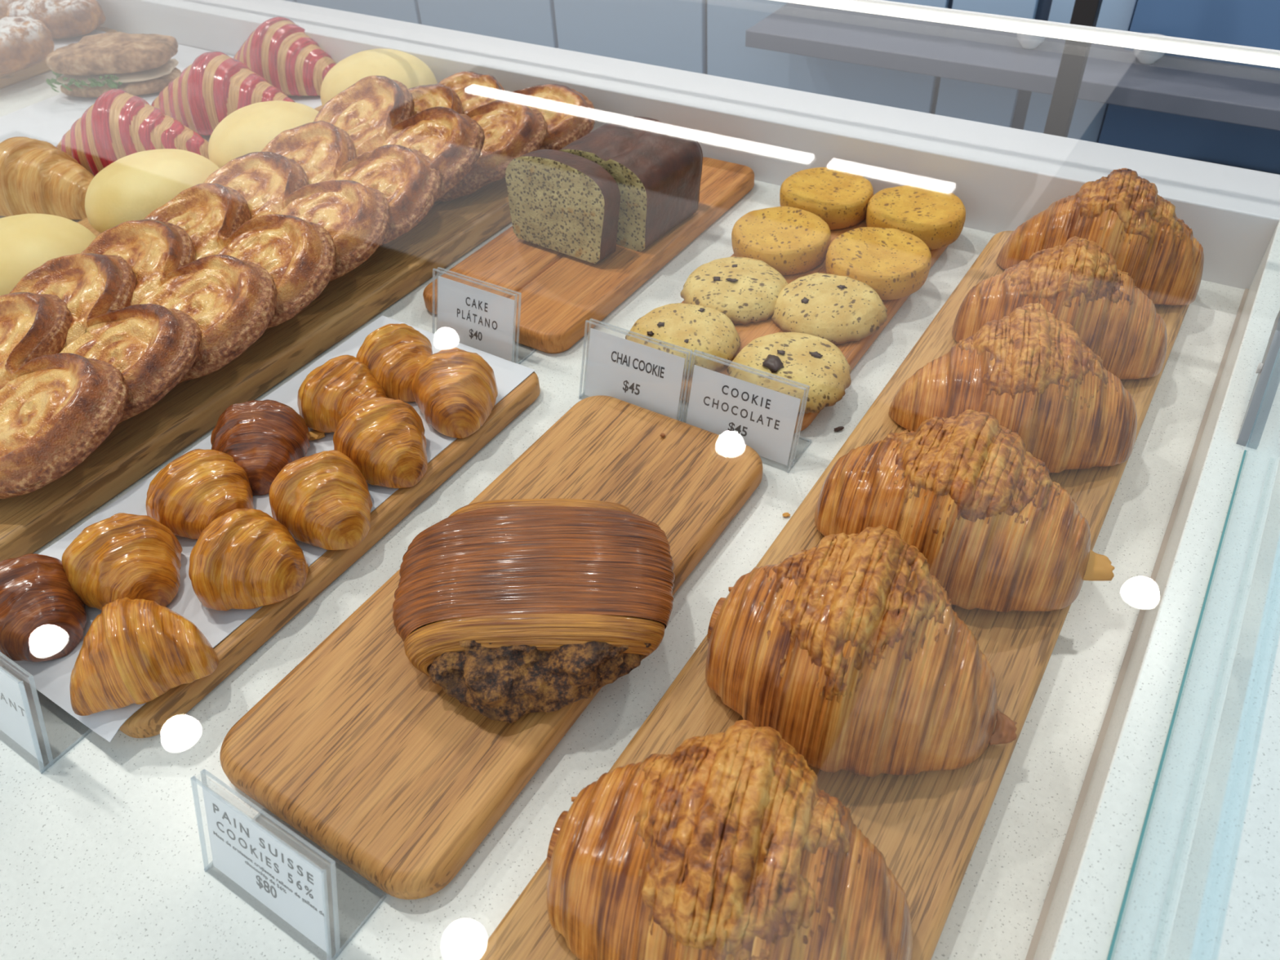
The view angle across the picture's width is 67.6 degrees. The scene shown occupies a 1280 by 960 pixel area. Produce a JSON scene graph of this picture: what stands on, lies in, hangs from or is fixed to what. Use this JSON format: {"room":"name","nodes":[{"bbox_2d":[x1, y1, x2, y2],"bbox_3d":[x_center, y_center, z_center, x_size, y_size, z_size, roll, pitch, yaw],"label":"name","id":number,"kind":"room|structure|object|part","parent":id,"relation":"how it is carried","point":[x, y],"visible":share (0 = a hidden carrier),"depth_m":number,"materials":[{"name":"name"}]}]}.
{"room":"food shop","nodes":[
{"label":"food shop","id":0,"kind":"room"},
{"bbox_3d":[0.566,-0.770,2.885,14.000,0.020,13.000,22,48,25],"label":"floor","id":1,"kind":"structure","parent":0,"visible":0},
{"bbox_2d":[0,0,1279,959],"bbox_3d":[-0.776,0.011,1.298,2.800,1.106,1.362,22,48,25],"label":"display case","id":2,"kind":"object","parent":1,"relation":"on","point":[1134,814],"visible":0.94,"depth_m":0.58,"materials":[{"name":"white stone"}]},
{"bbox_2d":[0,667,66,772],"bbox_3d":[-0.390,0.124,0.585,0.096,0.070,0.042,22,48,25],"label":"price sign","id":3,"kind":"object","parent":2,"relation":"on","point":[16,722],"visible":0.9,"depth_m":0.57,"materials":[{"name":"white paper"}]},
{"bbox_2d":[0,26,116,89],"bbox_3d":[-1.108,-0.642,1.504,0.292,0.022,0.485,22,48,25],"label":"serving board","id":4,"kind":"object","parent":2,"relation":"on","point":[6,80],"visible":0.18,"depth_m":1.48,"materials":[{"name":"brown wood"}]},
{"bbox_2d":[0,15,53,75],"bbox_3d":[-0.962,-0.656,1.442,0.108,0.067,0.144,25,50,28],"label":"bun","id":5,"kind":"object","parent":4,"relation":"on","point":[25,42],"visible":0.99,"depth_m":1.43,"materials":[{"name":"food"}]},
{"bbox_2d":[52,29,106,51],"bbox_3d":[-1.113,-0.648,1.494,0.268,0.001,0.455,22,48,25],"label":"paper liner","id":6,"kind":"object","parent":4,"relation":"on","point":[58,43],"visible":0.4,"depth_m":1.55,"materials":[{"name":"white paper"}]},
{"bbox_2d":[0,0,18,19],"bbox_3d":[-1.072,-0.815,1.625,0.110,0.065,0.135,-16,44,-13],"label":"bun","id":7,"kind":"object","parent":6,"relation":"on","point":[4,4],"visible":0.05,"depth_m":1.58,"materials":[{"name":"food"}]},
{"bbox_2d":[6,0,105,39],"bbox_3d":[-0.951,-0.759,1.556,0.151,0.063,0.104,3,43,7],"label":"bun","id":8,"kind":"object","parent":6,"relation":"on","point":[64,19],"visible":0.68,"depth_m":1.52,"materials":[{"name":"food"}]},
{"bbox_2d":[0,44,321,222],"bbox_3d":[-0.701,-0.486,1.311,0.445,0.013,0.486,22,48,25],"label":"tray","id":9,"kind":"object","parent":2,"relation":"on","point":[47,120],"visible":0.16,"depth_m":1.37,"materials":[{"name":"white"}]},
{"bbox_2d":[0,136,94,219],"bbox_3d":[-0.723,-0.361,1.127,0.222,0.077,0.106,13,45,17],"label":"croissant","id":10,"kind":"object","parent":9,"relation":"on","point":[37,176],"visible":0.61,"depth_m":1.09,"materials":[{"name":"brown food"}]},
{"bbox_2d":[45,31,181,97],"bbox_3d":[-0.775,-0.612,1.411,0.186,0.068,0.116,-2,43,2],"label":"sandwich","id":11,"kind":"object","parent":9,"relation":"on","point":[135,64],"visible":0.94,"depth_m":1.39,"materials":[{"name":"beige food"}]},
{"bbox_2d":[56,88,208,176],"bbox_3d":[-0.644,-0.433,1.188,0.210,0.093,0.115,-3,43,1],"label":"croissant","id":12,"kind":"object","parent":9,"relation":"on","point":[119,124],"visible":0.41,"depth_m":1.16,"materials":[{"name":"pink food"}]},
{"bbox_2d":[151,51,294,135],"bbox_3d":[-0.565,-0.520,1.276,0.236,0.094,0.116,6,43,10],"label":"croissant","id":13,"kind":"object","parent":9,"relation":"on","point":[216,84],"visible":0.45,"depth_m":1.24,"materials":[{"name":"pink food"}]},
{"bbox_2d":[233,16,336,96],"bbox_3d":[-0.517,-0.613,1.374,0.193,0.093,0.118,-4,42,0],"label":"croissant","id":14,"kind":"object","parent":9,"relation":"on","point":[279,51],"visible":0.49,"depth_m":1.34,"materials":[{"name":"pink food"}]},
{"bbox_2d":[0,315,540,742],"bbox_3d":[-0.272,0.007,0.735,0.190,0.024,0.423,22,48,25],"label":"serving tray","id":15,"kind":"object","parent":2,"relation":"on","point":[234,635],"visible":0.22,"depth_m":0.67,"materials":[{"name":"brown wood"}]},
{"bbox_2d":[0,553,87,662],"bbox_3d":[-0.400,0.074,0.619,0.076,0.050,0.076,-2,43,2],"label":"croissant","id":16,"kind":"object","parent":15,"relation":"on","point":[42,619],"visible":0.98,"depth_m":0.60,"materials":[{"name":"brown food"}]},
{"bbox_2d":[62,512,182,610],"bbox_3d":[-0.347,0.050,0.641,0.074,0.052,0.070,4,43,9],"label":"croissant","id":17,"kind":"object","parent":15,"relation":"on","point":[122,555],"visible":0.9,"depth_m":0.62,"materials":[{"name":"brown food"}]},
{"bbox_2d":[69,597,218,715],"bbox_3d":[-0.312,0.100,0.585,0.084,0.050,0.070,-19,45,-16],"label":"croissant","id":18,"kind":"object","parent":15,"relation":"on","point":[135,651],"visible":1,"depth_m":0.57,"materials":[{"name":"brown food"}]},
{"bbox_2d":[146,448,253,539],"bbox_3d":[-0.322,0.004,0.694,0.079,0.046,0.073,0,43,5],"label":"croissant","id":19,"kind":"object","parent":15,"relation":"on","point":[199,486],"visible":0.84,"depth_m":0.67,"materials":[{"name":"brown food"}]},
{"bbox_2d":[188,507,308,610],"bbox_3d":[-0.266,0.047,0.638,0.076,0.052,0.069,-10,43,-7],"label":"croissant","id":20,"kind":"object","parent":15,"relation":"on","point":[244,558],"visible":1,"depth_m":0.62,"materials":[{"name":"brown food"}]},
{"bbox_2d":[210,399,310,495],"bbox_3d":[-0.293,-0.036,0.732,0.081,0.050,0.073,31,53,32],"label":"croissant","id":21,"kind":"object","parent":15,"relation":"on","point":[264,437],"visible":0.78,"depth_m":0.71,"materials":[{"name":"brown food"}]},
{"bbox_2d":[309,430,324,439],"bbox_3d":[-0.259,-0.036,0.762,0.016,0.006,0.011,1,43,5],"label":"flake","id":22,"kind":"object","parent":15,"relation":"on","point":[314,434],"visible":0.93,"depth_m":0.76,"materials":[{"name":"orange food"}]},
{"bbox_2d":[269,449,372,550],"bbox_3d":[-0.227,0.005,0.680,0.080,0.053,0.070,14,45,18],"label":"croissant","id":23,"kind":"object","parent":15,"relation":"on","point":[323,499],"visible":0.99,"depth_m":0.66,"materials":[{"name":"brown food"}]},
{"bbox_2d":[297,355,387,432],"bbox_3d":[-0.243,-0.074,0.773,0.075,0.046,0.069,-8,43,-4],"label":"croissant","id":24,"kind":"object","parent":15,"relation":"on","point":[326,395],"visible":0.68,"depth_m":0.75,"materials":[{"name":"brown food"}]},
{"bbox_2d":[333,396,427,488],"bbox_3d":[-0.197,-0.037,0.725,0.080,0.051,0.072,9,44,14],"label":"croissant","id":25,"kind":"object","parent":15,"relation":"on","point":[384,437],"visible":0.94,"depth_m":0.70,"materials":[{"name":"brown food"}]},
{"bbox_2d":[355,323,432,402],"bbox_3d":[-0.204,-0.106,0.799,0.072,0.054,0.071,2,43,6],"label":"croissant","id":26,"kind":"object","parent":15,"relation":"on","point":[393,353],"visible":0.63,"depth_m":0.78,"materials":[{"name":"brown food"}]},
{"bbox_2d":[411,346,497,438],"bbox_3d":[-0.148,-0.080,0.767,0.073,0.052,0.073,26,50,29],"label":"croissant","id":27,"kind":"object","parent":15,"relation":"on","point":[455,391],"visible":1,"depth_m":0.75,"materials":[{"name":"brown food"}]},
{"bbox_2d":[201,786,338,959],"bbox_3d":[-0.188,0.194,0.494,0.096,0.070,0.042,22,48,25],"label":"price sign","id":28,"kind":"object","parent":2,"relation":"on","point":[290,886],"visible":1,"depth_m":0.49,"materials":[{"name":"white paper"}]},
{"bbox_2d":[0,104,590,561],"bbox_3d":[-0.452,-0.210,0.983,0.410,0.026,0.910,22,48,25],"label":"serving board","id":29,"kind":"object","parent":2,"relation":"on","point":[142,442],"visible":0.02,"depth_m":0.84,"materials":[{"name":"brown wood"}]},
{"bbox_2d":[0,213,96,296],"bbox_3d":[-0.594,-0.208,0.918,0.147,0.072,0.148,19,47,23],"label":"bun","id":30,"kind":"object","parent":29,"relation":"on","point":[27,241],"visible":0.39,"depth_m":0.89,"materials":[{"name":"yellow food"}]},
{"bbox_2d":[0,292,128,498],"bbox_3d":[-0.508,-0.060,0.748,0.177,0.076,0.246,-32,49,-27],"label":"palmier","id":31,"kind":"object","parent":29,"relation":"on","point":[56,409],"visible":1,"depth_m":0.71,"materials":[{"name":"brown food"}]},
{"bbox_2d":[8,253,201,423],"bbox_3d":[-0.477,-0.108,0.799,0.175,0.075,0.250,-35,51,-30],"label":"palmier","id":32,"kind":"object","parent":29,"relation":"on","point":[153,346],"visible":0.44,"depth_m":0.78,"materials":[{"name":"brown food"}]},
{"bbox_2d":[84,148,219,232],"bbox_3d":[-0.517,-0.308,1.021,0.148,0.073,0.148,8,44,13],"label":"bun","id":33,"kind":"object","parent":29,"relation":"on","point":[131,187],"visible":0.57,"depth_m":0.98,"materials":[{"name":"yellow food"}]},
{"bbox_2d":[80,218,277,383],"bbox_3d":[-0.435,-0.149,0.838,0.254,0.077,0.170,27,51,29],"label":"palmier","id":34,"kind":"object","parent":29,"relation":"on","point":[232,300],"visible":0.37,"depth_m":0.82,"materials":[{"name":"brown food"}]},
{"bbox_2d":[144,182,336,328],"bbox_3d":[-0.396,-0.196,0.885,0.246,0.080,0.169,27,51,29],"label":"palmier","id":35,"kind":"object","parent":29,"relation":"on","point":[300,255],"visible":0.34,"depth_m":0.87,"materials":[{"name":"brown food"}]},
{"bbox_2d":[208,100,318,168],"bbox_3d":[-0.428,-0.395,1.110,0.148,0.072,0.146,27,51,29],"label":"bun","id":36,"kind":"object","parent":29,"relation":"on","point":[250,128],"visible":0.44,"depth_m":1.07,"materials":[{"name":"yellow food"}]},
{"bbox_2d":[203,151,390,280],"bbox_3d":[-0.364,-0.247,0.939,0.253,0.079,0.170,26,50,28],"label":"palmier","id":37,"kind":"object","parent":29,"relation":"on","point":[356,215],"visible":0.3,"depth_m":0.92,"materials":[{"name":"brown food"}]},
{"bbox_2d":[261,120,441,246],"bbox_3d":[-0.325,-0.293,0.985,0.248,0.081,0.170,25,50,28],"label":"palmier","id":38,"kind":"object","parent":29,"relation":"on","point":[325,151],"visible":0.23,"depth_m":0.97,"materials":[{"name":"brown food"}]},
{"bbox_2d":[320,48,437,106],"bbox_3d":[-0.336,-0.507,1.225,0.148,0.072,0.147,-15,44,-12],"label":"bun","id":39,"kind":"object","parent":29,"relation":"on","point":[405,68],"visible":0.42,"depth_m":1.19,"materials":[{"name":"yellow food"}]},
{"bbox_2d":[313,75,484,199],"bbox_3d":[-0.288,-0.352,1.034,0.176,0.098,0.260,-32,50,-28],"label":"palmier","id":40,"kind":"object","parent":29,"relation":"on","point":[375,112],"visible":0.38,"depth_m":1.02,"materials":[{"name":"brown food"}]},
{"bbox_2d":[408,83,547,202],"bbox_3d":[-0.223,-0.382,1.080,0.227,0.073,0.161,23,49,26],"label":"palmier","id":41,"kind":"object","parent":29,"relation":"on","point":[512,129],"visible":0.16,"depth_m":1.05,"materials":[{"name":"brown food"}]},
{"bbox_2d":[436,71,595,150],"bbox_3d":[-0.176,-0.419,1.125,0.242,0.062,0.164,18,47,22],"label":"palmier","id":42,"kind":"object","parent":29,"relation":"on","point":[569,115],"visible":0.25,"depth_m":1.12,"materials":[{"name":"brown food"}]},
{"bbox_2d":[432,275,520,361],"bbox_3d":[-0.145,-0.149,0.865,0.095,0.070,0.042,22,48,25],"label":"price sign","id":43,"kind":"object","parent":2,"relation":"on","point":[482,320],"visible":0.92,"depth_m":0.86,"materials":[{"name":"white paper"}]},
{"bbox_2d":[219,395,763,899],"bbox_3d":[-0.077,0.076,0.647,0.171,0.022,0.402,22,48,25],"label":"serving board","id":44,"kind":"object","parent":2,"relation":"on","point":[357,749],"visible":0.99,"depth_m":0.56,"materials":[{"name":"brown wood"}]},
{"bbox_2d":[392,498,675,724],"bbox_3d":[-0.066,0.069,0.599,0.179,0.052,0.170,-4,42,-1],"label":"pain suisse","id":45,"kind":"object","parent":44,"relation":"on","point":[531,605],"visible":1,"depth_m":0.57,"materials":[{"name":"brown food"}]},
{"bbox_2d":[422,156,754,353],"bbox_3d":[-0.040,-0.260,1.010,0.173,0.022,0.392,22,48,25],"label":"serving board","id":46,"kind":"object","parent":2,"relation":"on","point":[560,292],"visible":0.43,"depth_m":0.94,"materials":[{"name":"brown wood"}]},
{"bbox_2d":[505,149,620,263],"bbox_3d":[-0.076,-0.272,0.939,0.124,0.094,0.038,24,49,27],"label":"slice","id":47,"kind":"object","parent":46,"relation":"on","point":[567,203],"visible":1,"depth_m":0.92,"materials":[{"name":"beige food"}]},
{"bbox_2d":[559,116,702,252],"bbox_3d":[-0.011,-0.309,0.978,0.124,0.091,0.106,25,50,28],"label":"loaf","id":48,"kind":"object","parent":46,"relation":"on","point":[655,166],"visible":0.73,"depth_m":0.94,"materials":[{"name":"brown food"}]},
{"bbox_2d":[584,320,684,419],"bbox_3d":[-0.002,-0.090,0.790,0.098,0.070,0.042,22,48,25],"label":"price sign","id":49,"kind":"object","parent":2,"relation":"on","point":[634,373],"visible":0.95,"depth_m":0.78,"materials":[{"name":"white paper"}]},
{"bbox_2d":[685,364,804,465],"bbox_3d":[0.083,-0.058,0.749,0.098,0.070,0.042,22,48,25],"label":"price sign","id":50,"kind":"object","parent":2,"relation":"on","point":[760,418],"visible":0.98,"depth_m":0.74,"materials":[{"name":"white paper"}]},
{"bbox_2d":[782,512,790,517],"bbox_3d":[0.107,0.025,0.703,0.006,0.002,0.004,-15,44,-12],"label":"flake","id":51,"kind":"object","parent":2,"relation":"on","point":[784,514],"visible":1,"depth_m":0.70,"materials":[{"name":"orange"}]},
{"bbox_2d":[679,217,948,433],"bbox_3d":[0.157,-0.181,0.912,0.176,0.019,0.393,22,48,25],"label":"serving board","id":52,"kind":"object","parent":2,"relation":"on","point":[853,351],"visible":0.11,"depth_m":0.85,"materials":[{"name":"brown wood"}]},
{"bbox_2d":[625,302,740,377],"bbox_3d":[0.036,-0.127,0.830,0.102,0.025,0.100,2,43,7],"label":"cookie","id":53,"kind":"object","parent":52,"relation":"on","point":[705,337],"visible":0.84,"depth_m":0.81,"materials":[{"name":"brown food"}]},
{"bbox_2d":[680,257,788,324],"bbox_3d":[0.089,-0.181,0.884,0.103,0.025,0.102,2,43,6],"label":"cookie","id":54,"kind":"object","parent":52,"relation":"on","point":[746,290],"visible":0.94,"depth_m":0.86,"materials":[{"name":"brown food"}]},
{"bbox_2d":[731,206,831,275],"bbox_3d":[0.138,-0.234,0.936,0.096,0.029,0.096,11,45,16],"label":"cookie","id":55,"kind":"object","parent":52,"relation":"on","point":[790,240],"visible":0.94,"depth_m":0.92,"materials":[{"name":"yellow food"}]},
{"bbox_2d":[726,332,851,413],"bbox_3d":[0.123,-0.093,0.785,0.102,0.027,0.105,21,48,24],"label":"cookie","id":56,"kind":"object","parent":52,"relation":"on","point":[811,369],"visible":0.88,"depth_m":0.77,"materials":[{"name":"brown food"}]},
{"bbox_2d":[779,167,873,230],"bbox_3d":[0.194,-0.294,0.997,0.096,0.029,0.096,22,48,25],"label":"cookie","id":57,"kind":"object","parent":52,"relation":"on","point":[841,197],"visible":0.92,"depth_m":0.98,"materials":[{"name":"yellow food"}]},
{"bbox_2d":[771,272,887,344],"bbox_3d":[0.169,-0.158,0.854,0.101,0.025,0.102,32,53,33],"label":"cookie","id":58,"kind":"object","parent":52,"relation":"on","point":[837,309],"visible":0.95,"depth_m":0.83,"materials":[{"name":"brown food"}]},
{"bbox_2d":[825,226,931,300],"bbox_3d":[0.223,-0.203,0.896,0.096,0.029,0.096,-25,47,-21],"label":"cookie","id":59,"kind":"object","parent":52,"relation":"on","point":[895,263],"visible":0.92,"depth_m":0.88,"materials":[{"name":"yellow food"}]},
{"bbox_2d":[866,184,965,249],"bbox_3d":[0.275,-0.263,0.957,0.096,0.029,0.096,6,43,11],"label":"cookie","id":60,"kind":"object","parent":52,"relation":"on","point":[935,215],"visible":0.9,"depth_m":0.94,"materials":[{"name":"yellow food"}]},
{"bbox_2d":[473,231,1189,959],"bbox_3d":[0.205,0.042,0.663,0.188,0.022,0.880,22,48,25],"label":"serving board","id":61,"kind":"object","parent":2,"relation":"on","point":[926,827],"visible":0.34,"depth_m":0.55,"materials":[{"name":"brown wood"}]},
{"bbox_2d":[546,720,912,959],"bbox_3d":[0.040,0.178,0.437,0.177,0.100,0.134,11,44,15],"label":"croissant","id":62,"kind":"object","parent":61,"relation":"on","point":[726,846],"visible":1,"depth_m":0.41,"materials":[{"name":"brown food"}]},
{"bbox_2d":[705,524,1017,777],"bbox_3d":[0.115,0.086,0.530,0.142,0.103,0.152,-20,45,-16],"label":"croissant","id":63,"kind":"object","parent":61,"relation":"on","point":[848,647],"visible":0.98,"depth_m":0.50,"materials":[{"name":"brown food"}]},
{"bbox_2d":[814,409,1114,612],"bbox_3d":[0.205,0.011,0.610,0.130,0.096,0.176,-27,47,-23],"label":"croissant","id":64,"kind":"object","parent":61,"relation":"on","point":[988,517],"visible":0.9,"depth_m":0.58,"materials":[{"name":"orange food"}]},
{"bbox_2d":[888,302,1137,472],"bbox_3d":[0.280,-0.071,0.698,0.126,0.090,0.158,-32,49,-27],"label":"croissant","id":65,"kind":"object","parent":61,"relation":"on","point":[1029,368],"visible":0.87,"depth_m":0.67,"materials":[{"name":"brown food"}]},
{"bbox_2d":[951,235,1167,379],"bbox_3d":[0.345,-0.145,0.771,0.166,0.094,0.112,15,46,20],"label":"croissant","id":66,"kind":"object","parent":61,"relation":"on","point":[1077,282],"visible":0.81,"depth_m":0.74,"materials":[{"name":"brown food"}]},
{"bbox_2d":[995,168,1204,305],"bbox_3d":[0.413,-0.221,0.846,0.172,0.097,0.113,17,46,21],"label":"croissant","id":67,"kind":"object","parent":61,"relation":"on","point":[1124,213],"visible":0.83,"depth_m":0.81,"materials":[{"name":"brown food"}]},
{"bbox_2d":[833,426,844,431],"bbox_3d":[0.160,-0.041,0.771,0.010,0.004,0.004,-15,44,-12],"label":"crumb","id":68,"kind":"object","parent":2,"relation":"on","point":[840,428],"visible":1,"depth_m":0.77,"materials":[{"name":"brown food"}]},
{"bbox_2d":[772,0,1279,67],"bbox_3d":[-0.526,-0.753,1.304,2.608,0.008,0.004,22,48,25],"label":"light","id":69,"kind":"object","parent":2,"relation":"attached to","point":[1148,42],"depth_m":0.85,"materials":[{"name":"white plastic"}]},
{"bbox_3d":[0.247,0.100,0.412,0.008,0.128,1.245,22,48,25],"label":"glass","id":70,"kind":"part","parent":2,"relation":"part of","materials":[{"name":"clear glass"}]},
{"bbox_3d":[-0.880,-0.395,0.934,2.662,0.006,1.250,22,48,25],"label":"glass","id":71,"kind":"part","parent":2,"relation":"part of","materials":[{"name":"clear glass"}]},
{"bbox_2d":[284,0,1279,173],"bbox_3d":[0.257,-1.037,2.295,4.600,1.200,0.530,22,48,25],"label":"cabinet","id":72,"kind":"object","parent":1,"relation":"on","point":[705,37],"visible":0.02,"depth_m":1.93,"materials":[{"name":"blue"}]},
{"bbox_3d":[-0.765,-1.258,2.603,0.458,1.170,0.019,22,48,25],"label":"door","id":73,"kind":"part","parent":72,"relation":"part of","materials":[{"name":"blue"}]},
{"bbox_3d":[-0.381,-1.107,2.411,0.428,1.170,0.019,22,48,25],"label":"door","id":74,"kind":"part","parent":72,"relation":"part of","materials":[{"name":"blue"}]},
{"bbox_3d":[-0.023,-0.966,2.231,0.398,1.170,0.019,22,48,25],"label":"door","id":75,"kind":"part","parent":72,"relation":"part of","materials":[{"name":"blue"}]},
{"bbox_3d":[0.369,-0.811,2.034,0.508,1.170,0.019,22,48,25],"label":"door","id":76,"kind":"part","parent":72,"relation":"part of","materials":[{"name":"blue"}]},
{"bbox_3d":[0.655,-0.698,1.890,0.148,1.170,0.019,22,48,25],"label":"door","id":77,"kind":"part","parent":72,"relation":"part of","materials":[{"name":"blue"}]},
{"bbox_2d":[745,2,1279,130],"bbox_3d":[1.086,-0.568,1.457,1.980,0.030,0.194,22,48,25],"label":"wall shelf","id":78,"kind":"object","parent":72,"relation":"attached to","point":[1247,95],"visible":0.8,"depth_m":1.63,"materials":[{"name":"grey"}]},
{"bbox_2d":[1016,32,1046,48],"bbox_3d":[0.679,-0.771,1.659,0.057,0.036,0.057,22,48,25],"label":"bowl","id":79,"kind":"object","parent":78,"relation":"on","point":[1027,41],"visible":0.51,"depth_m":1.65,"materials":[{"name":"white ceramic"}]},
{"bbox_2d":[1133,33,1164,64],"bbox_3d":[0.843,-0.711,1.582,0.057,0.036,0.057,22,48,25],"label":"bowl","id":80,"kind":"object","parent":78,"relation":"on","point":[1144,56],"visible":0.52,"depth_m":1.57,"materials":[{"name":"white ceramic"}]},
{"bbox_3d":[0.796,-0.643,1.819,0.135,1.170,0.019,22,48,25],"label":"door","id":81,"kind":"part","parent":72,"relation":"part of","materials":[{"name":"blue"}]},
{"bbox_3d":[1.458,-0.372,1.476,1.440,1.170,0.044,22,48,25],"label":"panel","id":82,"kind":"part","parent":72,"relation":"part of","materials":[{"name":"blue"}]},
{"bbox_2d":[1043,0,1102,137],"bbox_3d":[0.673,-0.492,1.597,0.033,1.300,0.030,22,48,25],"label":"post","id":83,"kind":"object","parent":1,"relation":"on","point":[1075,54],"visible":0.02,"depth_m":1.46,"materials":[{"name":"black metal"}]},
{"bbox_2d":[1190,158,1279,174],"bbox_3d":[1.014,-0.213,1.757,0.250,0.640,0.250,22,48,25],"label":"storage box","id":84,"kind":"object","parent":1,"relation":"on","point":[1190,158],"visible":0.06,"depth_m":1.64,"materials":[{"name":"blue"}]}
]}

